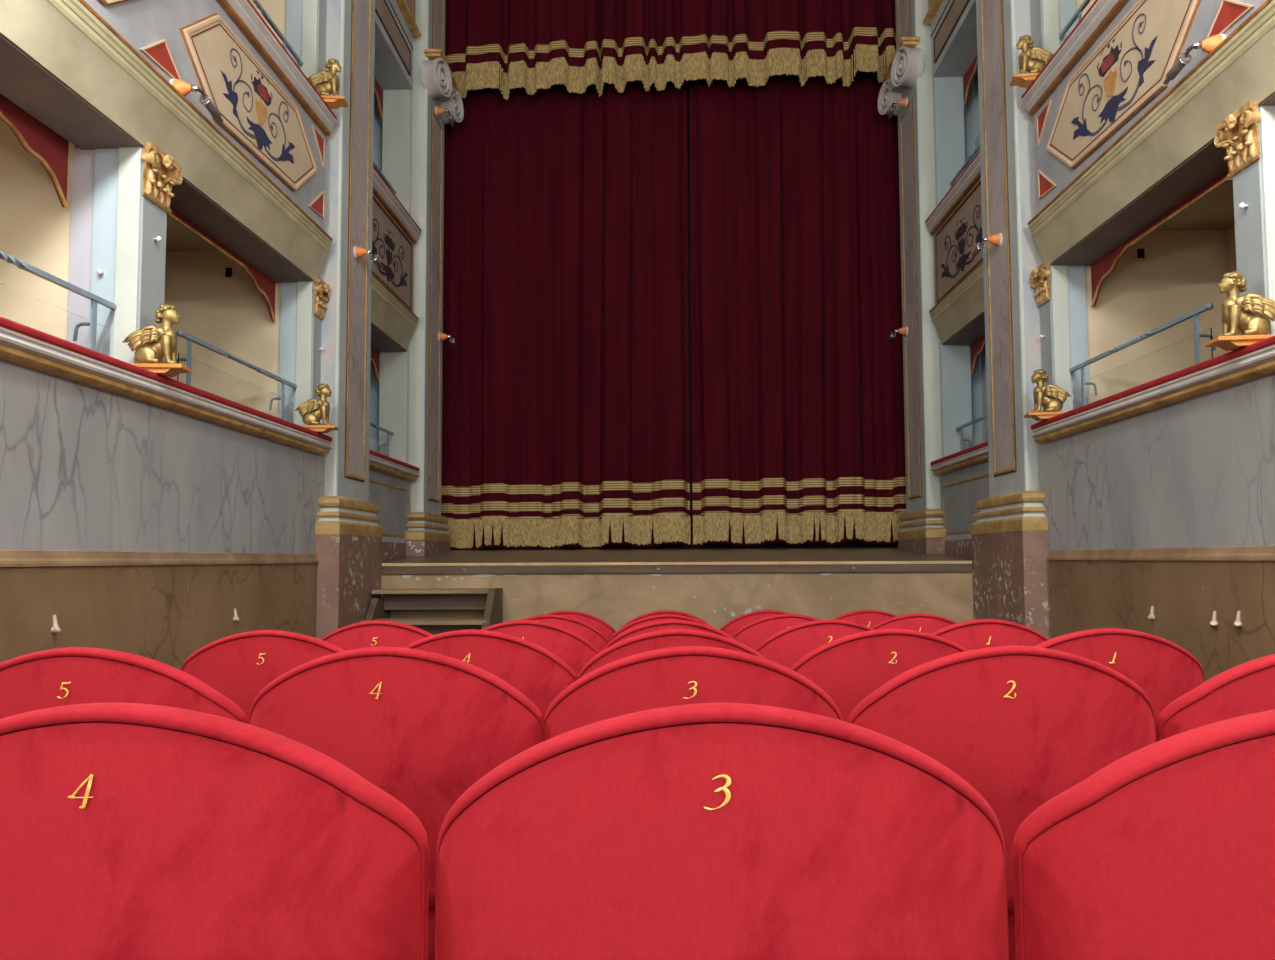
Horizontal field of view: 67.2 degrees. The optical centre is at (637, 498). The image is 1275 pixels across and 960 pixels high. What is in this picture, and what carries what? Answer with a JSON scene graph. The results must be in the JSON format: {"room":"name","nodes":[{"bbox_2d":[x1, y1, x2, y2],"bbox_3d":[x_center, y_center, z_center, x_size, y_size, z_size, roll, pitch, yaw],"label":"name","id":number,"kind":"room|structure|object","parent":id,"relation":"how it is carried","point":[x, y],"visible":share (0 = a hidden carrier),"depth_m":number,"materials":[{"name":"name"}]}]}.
{"room":"auditorium","nodes":[
{"label":"auditorium","id":0,"kind":"room"},
{"bbox_2d":[0,104,77,310],"bbox_3d":[-3.013,-2.830,4.579,0.820,6.350,0.120,0,-4,2],"label":"wall","id":1,"kind":"structure","parent":0,"point":[34,223],"depth_m":4.41,"materials":[{"name":"beige paint"}]},
{"bbox_2d":[0,93,217,251],"bbox_3d":[-3.029,-1.930,3.520,0.840,0.080,13.800,0,-4,2],"label":"ceiling","id":2,"kind":"structure","parent":0,"point":[179,238],"depth_m":6.36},
{"bbox_2d":[0,359,410,669],"bbox_3d":[-2.403,0.554,2.594,0.315,2.240,12.300,0,-4,2],"label":"wall","id":3,"kind":"structure","parent":0,"point":[83,467],"depth_m":4.31,"materials":[{"name":"grey paint"}]},
{"bbox_2d":[0,550,318,566],"bbox_3d":[-2.290,0.086,1.437,0.036,0.064,9.940,0,-4,2],"label":"trim","id":4,"kind":"structure","parent":3,"relation":"attached to","point":[8,558],"depth_m":4.19,"materials":[{"name":"wood"}]},
{"bbox_2d":[0,317,331,454],"bbox_3d":[-2.359,-0.669,1.516,0.282,0.124,10.000,0,-4,2],"label":"balcony ledge","id":5,"kind":"object","parent":3,"relation":"on","point":[20,344],"visible":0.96,"depth_m":4.14,"materials":[{"name":"paint"}]},
{"bbox_2d":[0,251,116,355],"bbox_3d":[-2.432,-0.768,3.539,0.108,0.338,1.656,0,-4,2],"label":"handrail","id":6,"kind":"object","parent":5,"relation":"on","point":[17,306],"visible":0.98,"depth_m":3.94,"materials":[{"name":"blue metal"}]},
{"bbox_2d":[67,142,182,364],"bbox_3d":[-2.389,-1.064,4.469,0.422,1.105,0.280,0,-4,2],"label":"post","id":7,"kind":"object","parent":5,"relation":"on","point":[121,197],"visible":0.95,"depth_m":4.38,"materials":[{"name":"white paint"}]},
{"bbox_2d":[122,304,191,376],"bbox_3d":[-2.159,-0.717,4.319,0.254,0.321,0.151,0,-4,-5],"label":"sphinx","id":8,"kind":"object","parent":5,"relation":"on","point":[151,343],"visible":1,"depth_m":4.27,"materials":[{"name":"gold metal"}]},
{"bbox_2d":[176,330,296,422],"bbox_3d":[-2.367,-0.642,5.705,0.108,0.358,1.596,0,-4,2],"label":"handrail","id":9,"kind":"object","parent":5,"relation":"on","point":[204,377],"visible":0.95,"depth_m":5.55,"materials":[{"name":"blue metal"}]},
{"bbox_2d":[279,278,330,425],"bbox_3d":[-2.271,-0.932,6.562,0.312,1.105,0.220,0,-4,2],"label":"post","id":10,"kind":"object","parent":5,"relation":"on","point":[303,307],"visible":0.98,"depth_m":6.50,"materials":[{"name":"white paint"}]},
{"bbox_2d":[295,384,338,432],"bbox_3d":[-2.095,-0.594,6.274,0.254,0.321,0.151,0,-4,-5],"label":"sphinx","id":11,"kind":"object","parent":5,"relation":"on","point":[312,411],"visible":1,"depth_m":6.22,"materials":[{"name":"gold wood"}]},
{"bbox_2d":[315,0,382,638],"bbox_3d":[-2.173,-1.953,7.023,0.383,7.800,0.970,0,-4,2],"label":"pilaster","id":12,"kind":"object","parent":3,"relation":"attached to","point":[348,545],"visible":0.56,"depth_m":6.80,"materials":[{"name":"grey paint"}]},
{"bbox_2d":[353,246,381,268],"bbox_3d":[-1.987,-1.788,7.103,0.139,0.093,0.321,0,-4,2],"label":"spotlight","id":13,"kind":"object","parent":12,"relation":"attached to","point":[359,252],"visible":1,"depth_m":6.98,"materials":[{"name":"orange metal"}]},
{"bbox_2d":[371,166,420,351],"bbox_3d":[-2.248,-1.988,7.958,0.418,1.143,1.906,0,-4,2],"label":"balcony","id":14,"kind":"object","parent":12,"relation":"attached to","point":[395,233],"visible":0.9,"depth_m":8.23,"materials":[{"name":"beige paint"}]},
{"bbox_2d":[371,347,378,380],"bbox_3d":[-2.419,-1.289,8.128,0.024,0.315,1.480,0,-4,2],"label":"board","id":15,"kind":"object","parent":14,"relation":"attached to","point":[374,353],"visible":0.15,"depth_m":8.77,"materials":[{"name":"red paint"}]},
{"bbox_2d":[382,90,411,215],"bbox_3d":[-2.263,-3.155,9.020,0.260,1.390,0.066,0,-4,2],"label":"post","id":16,"kind":"object","parent":14,"relation":"on","point":[397,104],"visible":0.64,"depth_m":9.00,"materials":[{"name":"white paint"}]},
{"bbox_2d":[369,450,419,480],"bbox_3d":[-2.163,-0.269,8.051,0.282,0.124,1.500,0,-4,2],"label":"parapet","id":17,"kind":"object","parent":3,"relation":"on","point":[379,462],"visible":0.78,"depth_m":7.98,"materials":[{"name":"paint"}]},
{"bbox_2d":[369,422,393,456],"bbox_3d":[-2.296,-0.484,8.054,0.108,0.338,1.406,0,-4,2],"label":"handrail","id":18,"kind":"object","parent":17,"relation":"on","point":[376,445],"visible":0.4,"depth_m":8.43,"materials":[{"name":"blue metal"}]},
{"bbox_2d":[379,350,409,463],"bbox_3d":[-2.253,-0.810,8.873,0.260,1.150,0.066,0,-4,2],"label":"post","id":19,"kind":"object","parent":17,"relation":"on","point":[394,366],"visible":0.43,"depth_m":8.85,"materials":[{"name":"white paint"}]},
{"bbox_2d":[163,0,285,394],"bbox_3d":[-2.899,-2.697,6.702,0.920,6.350,0.120,0,-4,2],"label":"wall","id":20,"kind":"structure","parent":0,"point":[229,314],"depth_m":6.55,"materials":[{"name":"beige paint"}]},
{"bbox_2d":[370,90,382,439],"bbox_3d":[-2.824,-2.539,9.221,0.920,6.350,0.150,0,-4,2],"label":"wall","id":21,"kind":"structure","parent":0,"point":[378,121],"depth_m":9.05,"materials":[{"name":"blue paint"}]},
{"bbox_2d":[483,80,897,548],"bbox_3d":[0.358,-1.750,10.424,8.000,7.800,0.200,0,-4,2],"label":"wall","id":22,"kind":"structure","parent":0,"point":[857,543],"depth_m":10.21,"materials":[{"name":"black"}]},
{"bbox_2d":[963,67,982,433],"bbox_3d":[3.452,-2.580,8.995,0.920,6.350,0.150,0,-4,2],"label":"wall","id":23,"kind":"structure","parent":0,"point":[971,110],"depth_m":8.98,"materials":[{"name":"blue paint"}]},
{"bbox_2d":[975,134,987,429],"bbox_3d":[3.181,-1.521,7.739,0.100,3.820,2.240,0,-4,2],"label":"wall","id":24,"kind":"structure","parent":0,"point":[977,140],"depth_m":8.77,"materials":[{"name":"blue paint"}]},
{"bbox_2d":[940,373,1274,681],"bbox_3d":[2.679,0.521,2.423,0.315,2.240,12.260,0,-4,2],"label":"wall","id":25,"kind":"structure","parent":0,"point":[1199,471],"depth_m":4.68,"materials":[{"name":"grey paint"}]},
{"bbox_2d":[930,441,988,474],"bbox_3d":[2.751,-0.319,7.836,0.282,0.124,1.560,0,-4,2],"label":"parapet","id":26,"kind":"object","parent":25,"relation":"on","point":[977,454],"visible":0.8,"depth_m":7.76,"materials":[{"name":"paint"}]},
{"bbox_2d":[939,342,972,457],"bbox_3d":[2.883,-0.844,8.680,0.260,1.150,0.066,0,-4,2],"label":"post","id":27,"kind":"object","parent":26,"relation":"on","point":[954,360],"visible":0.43,"depth_m":8.65,"materials":[{"name":"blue paint"}]},
{"bbox_2d":[955,414,987,450],"bbox_3d":[2.882,-0.532,7.851,0.108,0.313,1.506,0,-4,2],"label":"handrail","id":28,"kind":"object","parent":26,"relation":"on","point":[980,437],"visible":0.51,"depth_m":8.19,"materials":[{"name":"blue metal"}]},
{"bbox_2d":[942,473,988,533],"bbox_3d":[2.686,0.050,7.715,0.008,0.433,1.578,0,-4,2],"label":"trim","id":29,"kind":"structure","parent":25,"relation":"attached to","point":[984,475],"depth_m":8.07,"materials":[{"name":"gold metal"}]},
{"bbox_2d":[971,0,1050,638],"bbox_3d":[2.680,-1.986,6.842,0.383,7.800,1.054,0,-4,2],"label":"pilaster","id":30,"kind":"object","parent":25,"relation":"attached to","point":[1010,552],"visible":0.62,"depth_m":6.58,"materials":[{"name":"paint"}]},
{"bbox_2d":[925,151,984,344],"bbox_3d":[2.809,-2.024,7.738,0.418,1.143,1.966,0,-4,2],"label":"balcony","id":31,"kind":"object","parent":30,"relation":"attached to","point":[957,315],"visible":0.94,"depth_m":8.00,"materials":[{"name":"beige paint"}]},
{"bbox_2d":[933,77,964,206],"bbox_3d":[2.873,-3.189,8.828,0.260,1.390,0.066,0,-4,2],"label":"post","id":32,"kind":"object","parent":31,"relation":"on","point":[948,96],"visible":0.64,"depth_m":8.81,"materials":[{"name":"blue paint"}]},
{"bbox_2d":[971,335,984,373],"bbox_3d":[2.998,-1.327,7.897,0.024,0.315,1.540,0,-4,2],"label":"board","id":33,"kind":"object","parent":31,"relation":"attached to","point":[977,347],"visible":0.29,"depth_m":8.54,"materials":[{"name":"red paint"}]},
{"bbox_2d":[972,233,1001,256],"bbox_3d":[2.499,-1.821,6.890,0.139,0.093,0.321,0,-4,2],"label":"spotlight","id":34,"kind":"object","parent":30,"relation":"attached to","point":[996,239],"visible":1,"depth_m":6.77,"materials":[{"name":"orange metal"}]},
{"bbox_2d":[1031,336,1274,442],"bbox_3d":[2.554,-0.730,1.312,0.282,0.124,9.880,0,-4,2],"label":"balcony ledge","id":35,"kind":"object","parent":25,"relation":"on","point":[1255,360],"visible":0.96,"depth_m":4.56,"materials":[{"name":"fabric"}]},
{"bbox_2d":[1024,369,1070,420],"bbox_3d":[2.572,-0.657,6.027,0.254,0.321,0.151,-1,-4,9],"label":"sphinx","id":36,"kind":"object","parent":35,"relation":"on","point":[1051,397],"visible":1,"depth_m":5.98,"materials":[{"name":"gold metal"}]},
{"bbox_2d":[1029,262,1088,412],"bbox_3d":[2.760,-0.972,6.283,0.312,1.105,0.240,0,-4,2],"label":"post","id":37,"kind":"object","parent":35,"relation":"on","point":[1060,289],"visible":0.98,"depth_m":6.21,"materials":[{"name":"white paint"}]},
{"bbox_2d":[1069,302,1215,408],"bbox_3d":[2.808,-0.710,5.418,0.108,0.363,1.686,0,-4,2],"label":"handrail","id":38,"kind":"object","parent":35,"relation":"on","point":[1187,352],"visible":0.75,"depth_m":5.22,"materials":[{"name":"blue metal"}]},
{"bbox_2d":[1205,271,1274,350],"bbox_3d":[2.515,-0.785,3.982,0.254,0.321,0.151,-1,-4,9],"label":"sphinx","id":39,"kind":"object","parent":35,"relation":"on","point":[1250,313],"visible":1,"depth_m":3.94,"materials":[{"name":"gold metal"}]},
{"bbox_2d":[1214,100,1274,335],"bbox_3d":[2.750,-1.109,4.097,0.422,1.105,0.260,0,-4,2],"label":"post","id":40,"kind":"object","parent":35,"relation":"on","point":[1247,134],"visible":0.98,"depth_m":4.05,"materials":[{"name":"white paint"}]},
{"bbox_2d":[1047,546,1274,560],"bbox_3d":[2.490,0.053,1.235,0.036,0.064,9.820,0,-4,2],"label":"trim","id":41,"kind":"structure","parent":25,"relation":"attached to","point":[1234,553],"depth_m":4.60,"materials":[{"name":"wood"}]},
{"bbox_2d":[1076,0,1230,378],"bbox_3d":[3.373,-2.745,6.376,0.920,6.350,0.120,0,-4,2],"label":"wall","id":42,"kind":"structure","parent":0,"point":[1180,272],"depth_m":6.23,"materials":[{"name":"beige paint"}]},
{"bbox_2d":[1154,180,1234,230],"bbox_3d":[3.328,-1.969,3.332,0.840,0.080,13.800,0,-4,2],"label":"ceiling","id":43,"kind":"structure","parent":0,"point":[1214,211],"depth_m":5.96,"materials":[{"name":"paint"}]},
{"bbox_2d":[1227,226,1237,334],"bbox_3d":[3.822,-2.212,3.332,0.150,7.800,13.800,0,-4,2],"label":"wall","id":44,"kind":"structure","parent":0,"point":[1230,232],"depth_m":6.18,"materials":[{"name":"beige paint"}]},
{"bbox_3d":[0.133,-6.153,3.740,8.000,0.150,14.100,0,-4,2],"label":"ceiling","id":45,"kind":"structure","parent":0,"visible":0},
{"bbox_2d":[374,0,420,89],"bbox_3d":[-2.268,-4.846,8.188,0.400,1.880,1.807,0,-4,2],"label":"balcony","id":46,"kind":"object","parent":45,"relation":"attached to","point":[396,27],"visible":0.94,"depth_m":8.61,"materials":[{"name":"grey paint"}]},
{"bbox_2d":[374,77,382,117],"bbox_3d":[-2.430,-3.779,8.285,0.024,0.315,1.480,0,-4,2],"label":"board","id":47,"kind":"object","parent":46,"relation":"attached to","point":[377,89],"visible":0.2,"depth_m":8.92,"materials":[{"name":"red paint"}]},
{"bbox_2d":[441,80,690,549],"bbox_3d":[-0.777,-2.008,10.012,2.624,5.088,0.175,0,-4,2],"label":"stage curtain","id":48,"kind":"object","parent":45,"relation":"hanging from","point":[565,379],"visible":0.94,"depth_m":10.01,"materials":[{"name":"red fabric"}]},
{"bbox_2d":[445,0,895,99],"bbox_3d":[0.324,-4.964,9.918,4.801,1.603,0.207,0,-4,2],"label":"curtain valance","id":49,"kind":"object","parent":45,"relation":"hanging from","point":[532,45],"visible":0.96,"depth_m":9.89,"materials":[{"name":"red fabric"}]},
{"bbox_2d":[922,0,976,76],"bbox_3d":[2.807,-4.882,7.967,0.400,1.880,1.867,0,-4,2],"label":"header","id":50,"kind":"object","parent":45,"relation":"attached to","point":[953,23],"visible":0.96,"depth_m":8.43,"materials":[{"name":"grey paint"}]},
{"bbox_2d":[964,56,977,104],"bbox_3d":[2.987,-3.817,8.054,0.024,0.315,1.540,0,-4,2],"label":"board","id":51,"kind":"object","parent":50,"relation":"attached to","point":[968,77],"visible":0.2,"depth_m":8.68,"materials":[{"name":"red paint"}]},
{"bbox_3d":[0.123,1.247,1.873,4.900,0.494,11.100,0,-4,2],"label":"floor","id":52,"kind":"structure","parent":0,"visible":0},
{"bbox_2d":[0,647,247,723],"bbox_3d":[-0.960,0.702,1.723,0.532,0.883,0.250,0,-4,2],"label":"seat","id":53,"kind":"object","parent":52,"relation":"on","point":[56,677],"visible":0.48,"depth_m":1.64,"materials":[{"name":"red fabric"}]},
{"bbox_2d":[0,702,428,959],"bbox_3d":[-0.461,0.626,0.914,0.532,0.883,0.251,0,-4,2],"label":"seat","id":54,"kind":"object","parent":52,"relation":"on","point":[129,831],"visible":1,"depth_m":0.82,"materials":[{"name":"fabric"}]},
{"bbox_2d":[180,630,345,723],"bbox_3d":[-0.931,0.779,2.500,0.532,0.883,0.250,0,-4,2],"label":"seat","id":55,"kind":"object","parent":52,"relation":"on","point":[239,666],"visible":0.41,"depth_m":2.41,"materials":[{"name":"fabric"}]},
{"bbox_2d":[321,620,432,650],"bbox_3d":[-0.892,0.868,3.390,0.532,0.883,0.250,0,-4,2],"label":"seat","id":56,"kind":"object","parent":52,"relation":"on","point":[376,633],"visible":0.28,"depth_m":3.30,"materials":[{"name":"fabric"}]},
{"bbox_2d":[249,646,543,959],"bbox_3d":[-0.427,0.699,1.707,0.532,0.883,0.251,0,-4,2],"label":"seat","id":57,"kind":"object","parent":52,"relation":"on","point":[422,727],"visible":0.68,"depth_m":1.61,"materials":[{"name":"fabric"}]},
{"bbox_2d":[360,588,502,634],"bbox_3d":[-1.504,1.146,6.730,0.920,1.000,1.179,0,-4,2],"label":"steps","id":58,"kind":"structure","parent":52,"relation":"on","point":[489,599],"depth_m":7.05,"materials":[{"name":"brown wood"}]},
{"bbox_2d":[403,629,576,717],"bbox_3d":[-0.414,0.776,2.484,0.532,0.883,0.251,0,-4,2],"label":"seat","id":59,"kind":"object","parent":52,"relation":"on","point":[531,669],"visible":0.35,"depth_m":2.40,"materials":[{"name":"fabric"}]},
{"bbox_2d":[481,620,599,676],"bbox_3d":[-0.387,0.865,3.375,0.532,0.883,0.251,0,-4,2],"label":"seat","id":60,"kind":"object","parent":52,"relation":"on","point":[570,647],"visible":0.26,"depth_m":3.29,"materials":[{"name":"fabric"}]},
{"bbox_2d":[521,614,608,651],"bbox_3d":[-0.381,0.949,4.232,0.532,0.883,0.251,0,-4,2],"label":"seat","id":61,"kind":"object","parent":52,"relation":"on","point":[591,634],"visible":0.19,"depth_m":4.15,"materials":[{"name":"fabric"}]},
{"bbox_2d":[544,611,615,639],"bbox_3d":[-0.364,1.029,5.060,0.532,0.883,0.251,0,-4,2],"label":"seat","id":62,"kind":"object","parent":52,"relation":"on","point":[602,626],"visible":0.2,"depth_m":4.98,"materials":[{"name":"fabric"}]},
{"bbox_2d":[609,614,711,641],"bbox_3d":[0.135,0.946,4.217,0.532,0.883,0.250,0,-4,2],"label":"seat","id":63,"kind":"object","parent":52,"relation":"on","point":[660,617],"visible":0.15,"depth_m":4.14,"materials":[{"name":"fabric"}]},
{"bbox_2d":[623,610,708,626],"bbox_3d":[0.156,1.026,5.045,0.532,0.883,0.250,0,-4,2],"label":"seat","id":64,"kind":"object","parent":52,"relation":"on","point":[662,611],"visible":0.12,"depth_m":4.96,"materials":[{"name":"fabric"}]},
{"bbox_2d":[602,620,736,650],"bbox_3d":[0.129,0.862,3.360,0.532,0.883,0.250,0,-4,2],"label":"seat","id":65,"kind":"object","parent":52,"relation":"on","point":[664,624],"visible":0.12,"depth_m":3.28,"materials":[{"name":"fabric"}]},
{"bbox_2d":[577,629,765,679],"bbox_3d":[0.108,0.773,2.469,0.532,0.883,0.250,0,-4,2],"label":"seat","id":66,"kind":"object","parent":52,"relation":"on","point":[661,639],"visible":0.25,"depth_m":2.39,"materials":[{"name":"fabric"}]},
{"bbox_2d":[381,547,973,631],"bbox_3d":[0.325,1.238,8.671,4.750,1.615,2.906,0,-4,2],"label":"stage platform","id":67,"kind":"object","parent":52,"relation":"on","point":[616,586],"visible":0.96,"depth_m":7.29,"materials":[{"name":"brown wood"}]},
{"bbox_2d":[689,70,906,546],"bbox_3d":[1.664,-2.037,9.941,2.220,5.060,0.178,0,-4,2],"label":"stage curtain","id":68,"kind":"object","parent":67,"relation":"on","point":[797,377],"visible":0.92,"depth_m":9.95,"materials":[{"name":"red fabric"}]},
{"bbox_2d":[543,646,842,740],"bbox_3d":[0.099,0.696,1.691,0.532,0.883,0.250,0,-4,2],"label":"seat","id":69,"kind":"object","parent":52,"relation":"on","point":[682,675],"visible":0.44,"depth_m":1.61,"materials":[{"name":"fabric"}]},
{"bbox_2d":[435,703,1008,959],"bbox_3d":[0.078,0.623,0.899,0.532,0.883,0.250,0,-4,2],"label":"seat","id":70,"kind":"object","parent":52,"relation":"on","point":[699,831],"visible":1,"depth_m":0.81,"materials":[{"name":"red fabric"}]},
{"bbox_2d":[720,610,789,635],"bbox_3d":[0.681,1.022,5.029,0.532,0.883,0.250,0,-4,2],"label":"seat","id":71,"kind":"object","parent":52,"relation":"on","point":[734,625],"visible":0.15,"depth_m":4.95,"materials":[{"name":"fabric"}]},
{"bbox_2d":[731,614,818,649],"bbox_3d":[0.657,0.942,4.201,0.532,0.883,0.250,0,-4,2],"label":"seat","id":72,"kind":"object","parent":52,"relation":"on","point":[754,633],"visible":0.2,"depth_m":4.12,"materials":[{"name":"fabric"}]},
{"bbox_2d":[755,619,874,668],"bbox_3d":[0.661,0.858,3.344,0.532,0.883,0.250,0,-4,2],"label":"seat","id":73,"kind":"object","parent":52,"relation":"on","point":[786,647],"visible":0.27,"depth_m":3.26,"materials":[{"name":"fabric"}]},
{"bbox_2d":[834,610,895,626],"bbox_3d":[1.196,1.019,5.014,0.532,0.883,0.250,0,-4,2],"label":"seat","id":74,"kind":"object","parent":52,"relation":"on","point":[869,618],"visible":0.12,"depth_m":4.93,"materials":[{"name":"fabric"}]},
{"bbox_2d":[790,628,968,721],"bbox_3d":[0.638,0.769,2.454,0.532,0.883,0.250,0,-4,2],"label":"seat","id":75,"kind":"object","parent":52,"relation":"on","point":[849,668],"visible":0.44,"depth_m":2.37,"materials":[{"name":"fabric"}]},
{"bbox_2d":[870,613,956,633],"bbox_3d":[1.210,0.939,4.185,0.532,0.883,0.250,0,-4,2],"label":"seat","id":76,"kind":"object","parent":52,"relation":"on","point":[927,623],"visible":0.17,"depth_m":4.10,"materials":[{"name":"fabric"}]},
{"bbox_2d":[931,619,1048,649],"bbox_3d":[1.193,0.855,3.329,0.532,0.883,0.250,0,-4,2],"label":"seat","id":77,"kind":"object","parent":52,"relation":"on","point":[979,633],"visible":0.22,"depth_m":3.24,"materials":[{"name":"fabric"}]},
{"bbox_2d":[848,645,1155,959],"bbox_3d":[0.635,0.692,1.675,0.532,0.883,0.250,0,-4,2],"label":"seat","id":78,"kind":"object","parent":52,"relation":"on","point":[1023,726],"visible":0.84,"depth_m":1.58,"materials":[{"name":"fabric"}]},
{"bbox_2d":[1034,628,1203,741],"bbox_3d":[1.170,0.766,2.438,0.532,0.883,0.250,0,-4,2],"label":"seat","id":79,"kind":"object","parent":52,"relation":"on","point":[1164,670],"visible":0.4,"depth_m":2.35,"materials":[{"name":"fabric"}]},
{"bbox_2d":[1012,709,1274,959],"bbox_3d":[0.616,0.620,0.883,0.532,0.883,0.250,0,-4,2],"label":"seat","id":80,"kind":"object","parent":52,"relation":"on","point":[1166,851],"visible":1,"depth_m":0.81,"materials":[{"name":"red fabric"}]},
{"bbox_2d":[1156,654,1274,741],"bbox_3d":[1.170,0.689,1.660,0.532,0.883,0.250,0,-4,2],"label":"seat","id":81,"kind":"object","parent":52,"relation":"on","point":[1246,688],"visible":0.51,"depth_m":1.60,"materials":[{"name":"red fabric"}]},
{"bbox_3d":[-3.026,-2.962,2.482,0.920,6.350,0.120,0,-4,2],"label":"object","id":82,"kind":"structure","parent":0,"visible":0},
{"bbox_2d":[0,94,68,207],"bbox_3d":[-2.646,-1.544,3.419,0.024,0.315,1.960,0,-4,2],"label":"board","id":83,"kind":"object","parent":82,"relation":"attached to","point":[47,146],"visible":1,"depth_m":4.22,"materials":[{"name":"red paint"}]},
{"bbox_3d":[3.182,-3.146,-0.008,0.920,6.350,0.120,0,-4,2],"label":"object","id":84,"kind":"structure","parent":0,"visible":0},
{"bbox_2d":[1021,0,1274,265],"bbox_3d":[2.619,-2.403,1.415,0.418,1.168,9.880,0,-4,2],"label":"balcony","id":85,"kind":"object","parent":84,"relation":"attached to","point":[1117,147],"visible":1,"depth_m":5.05,"materials":[{"name":"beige paint"}]},
{"bbox_2d":[1009,35,1052,87],"bbox_3d":[2.554,-2.847,6.215,0.254,0.321,0.151,-1,-4,9],"label":"sphinx","id":86,"kind":"object","parent":85,"relation":"on","point":[1032,60],"visible":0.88,"depth_m":6.17,"materials":[{"name":"gold wood"}]},
{"bbox_2d":[1030,0,1076,63],"bbox_3d":[2.750,-3.335,6.432,0.312,1.360,0.240,0,-4,2],"label":"post","id":87,"kind":"object","parent":85,"relation":"on","point":[1049,18],"visible":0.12,"depth_m":6.34,"materials":[{"name":"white paint"}]},
{"bbox_2d":[1059,0,1090,37],"bbox_3d":[2.796,-2.925,5.450,0.108,0.378,1.711,0,-4,2],"label":"handrail","id":88,"kind":"object","parent":85,"relation":"on","point":[1078,14],"visible":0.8,"depth_m":6.07,"materials":[{"name":"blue metal"}]},
{"bbox_2d":[1101,53,1113,73],"bbox_3d":[2.577,-2.387,5.258,0.003,0.067,0.157,0,-4,2],"label":"flower","id":89,"kind":"object","parent":85,"relation":"on","point":[1107,63],"depth_m":5.25,"materials":[{"name":"red paint"}]},
{"bbox_2d":[1103,67,1116,95],"bbox_3d":[2.579,-2.264,5.227,0.003,0.169,0.156,0,-4,2],"label":"vase","id":90,"kind":"object","parent":85,"relation":"on","point":[1109,73],"depth_m":5.23,"materials":[{"name":"orange paint"}]},
{"bbox_2d":[1091,169,1232,306],"bbox_3d":[2.918,-1.456,5.216,0.024,0.315,2.010,0,-4,2],"label":"board","id":91,"kind":"object","parent":85,"relation":"attached to","point":[1100,269],"visible":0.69,"depth_m":5.63,"materials":[{"name":"red paint"}]},
{"bbox_2d":[1163,34,1225,84],"bbox_3d":[2.508,-1.992,4.344,0.139,0.093,0.321,0,-4,2],"label":"spotlight","id":92,"kind":"object","parent":85,"relation":"attached to","point":[1209,44],"visible":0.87,"depth_m":4.25,"materials":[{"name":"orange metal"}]},
{"bbox_3d":[3.491,-2.418,9.590,1.480,6.600,0.120,0,-4,2],"label":"wall","id":93,"kind":"structure","parent":0,"visible":0},
{"bbox_2d":[878,0,946,553],"bbox_3d":[2.683,-2.607,9.148,0.506,6.270,1.105,0,-4,2],"label":"pilaster","id":94,"kind":"object","parent":93,"relation":"attached to","point":[908,74],"visible":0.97,"depth_m":8.92,"materials":[{"name":"paint"}]},
{"bbox_3d":[-3.089,-3.093,0.387,0.920,6.350,0.120,0,-4,2],"label":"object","id":95,"kind":"structure","parent":0,"visible":0},
{"bbox_2d":[0,0,336,282],"bbox_3d":[-2.439,-2.368,1.625,0.418,1.168,10.000,0,-4,2],"label":"balcony","id":96,"kind":"object","parent":95,"relation":"attached to","point":[98,74],"visible":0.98,"depth_m":4.87,"materials":[{"name":"beige paint"}]},
{"bbox_2d":[169,78,222,121],"bbox_3d":[-2.144,-1.949,4.692,0.139,0.093,0.321,0,-4,2],"label":"spotlight","id":97,"kind":"object","parent":96,"relation":"attached to","point":[183,87],"visible":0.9,"depth_m":4.59,"materials":[{"name":"orange metal"}]},
{"bbox_2d":[167,207,275,321],"bbox_3d":[-2.496,-1.410,5.562,0.024,0.315,1.920,0,-4,2],"label":"board","id":98,"kind":"object","parent":96,"relation":"attached to","point":[265,285],"visible":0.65,"depth_m":6.06,"materials":[{"name":"red paint"}]},
{"bbox_2d":[255,97,266,124],"bbox_3d":[-2.168,-2.225,5.523,0.003,0.169,0.156,0,-4,2],"label":"vase","id":99,"kind":"object","parent":96,"relation":"on","point":[260,102],"depth_m":5.51,"materials":[{"name":"orange paint"}]},
{"bbox_2d":[258,84,268,102],"bbox_3d":[-2.166,-2.348,5.554,0.003,0.067,0.157,0,-4,2],"label":"flower","id":100,"kind":"object","parent":96,"relation":"on","point":[263,93],"depth_m":5.55,"materials":[{"name":"red paint"}]},
{"bbox_2d":[253,0,302,65],"bbox_3d":[-2.378,-2.880,5.796,0.108,0.378,1.636,0,-4,2],"label":"handrail","id":101,"kind":"object","parent":96,"relation":"on","point":[264,13],"visible":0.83,"depth_m":6.22,"materials":[{"name":"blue metal"}]},
{"bbox_2d":[285,0,326,80],"bbox_3d":[-2.282,-3.295,6.711,0.312,1.360,0.220,0,-4,2],"label":"post","id":102,"kind":"object","parent":96,"relation":"on","point":[306,20],"visible":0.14,"depth_m":6.64,"materials":[{"name":"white paint"}]},
{"bbox_2d":[308,58,347,108],"bbox_3d":[-2.093,-2.811,6.473,0.254,0.321,0.151,0,-4,-5],"label":"sphinx","id":103,"kind":"object","parent":96,"relation":"on","point":[326,82],"visible":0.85,"depth_m":6.43,"materials":[{"name":"gold wood"}]},
{"bbox_3d":[-2.826,-2.378,9.777,1.480,6.600,0.120,0,-4,2],"label":"wall","id":104,"kind":"structure","parent":0,"visible":0},
{"bbox_2d":[404,0,463,555],"bbox_3d":[-2.048,-2.577,9.298,0.506,6.270,1.086,0,-4,2],"label":"pilaster","id":105,"kind":"object","parent":104,"relation":"attached to","point":[434,83],"visible":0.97,"depth_m":9.10,"materials":[{"name":"grey paint"}]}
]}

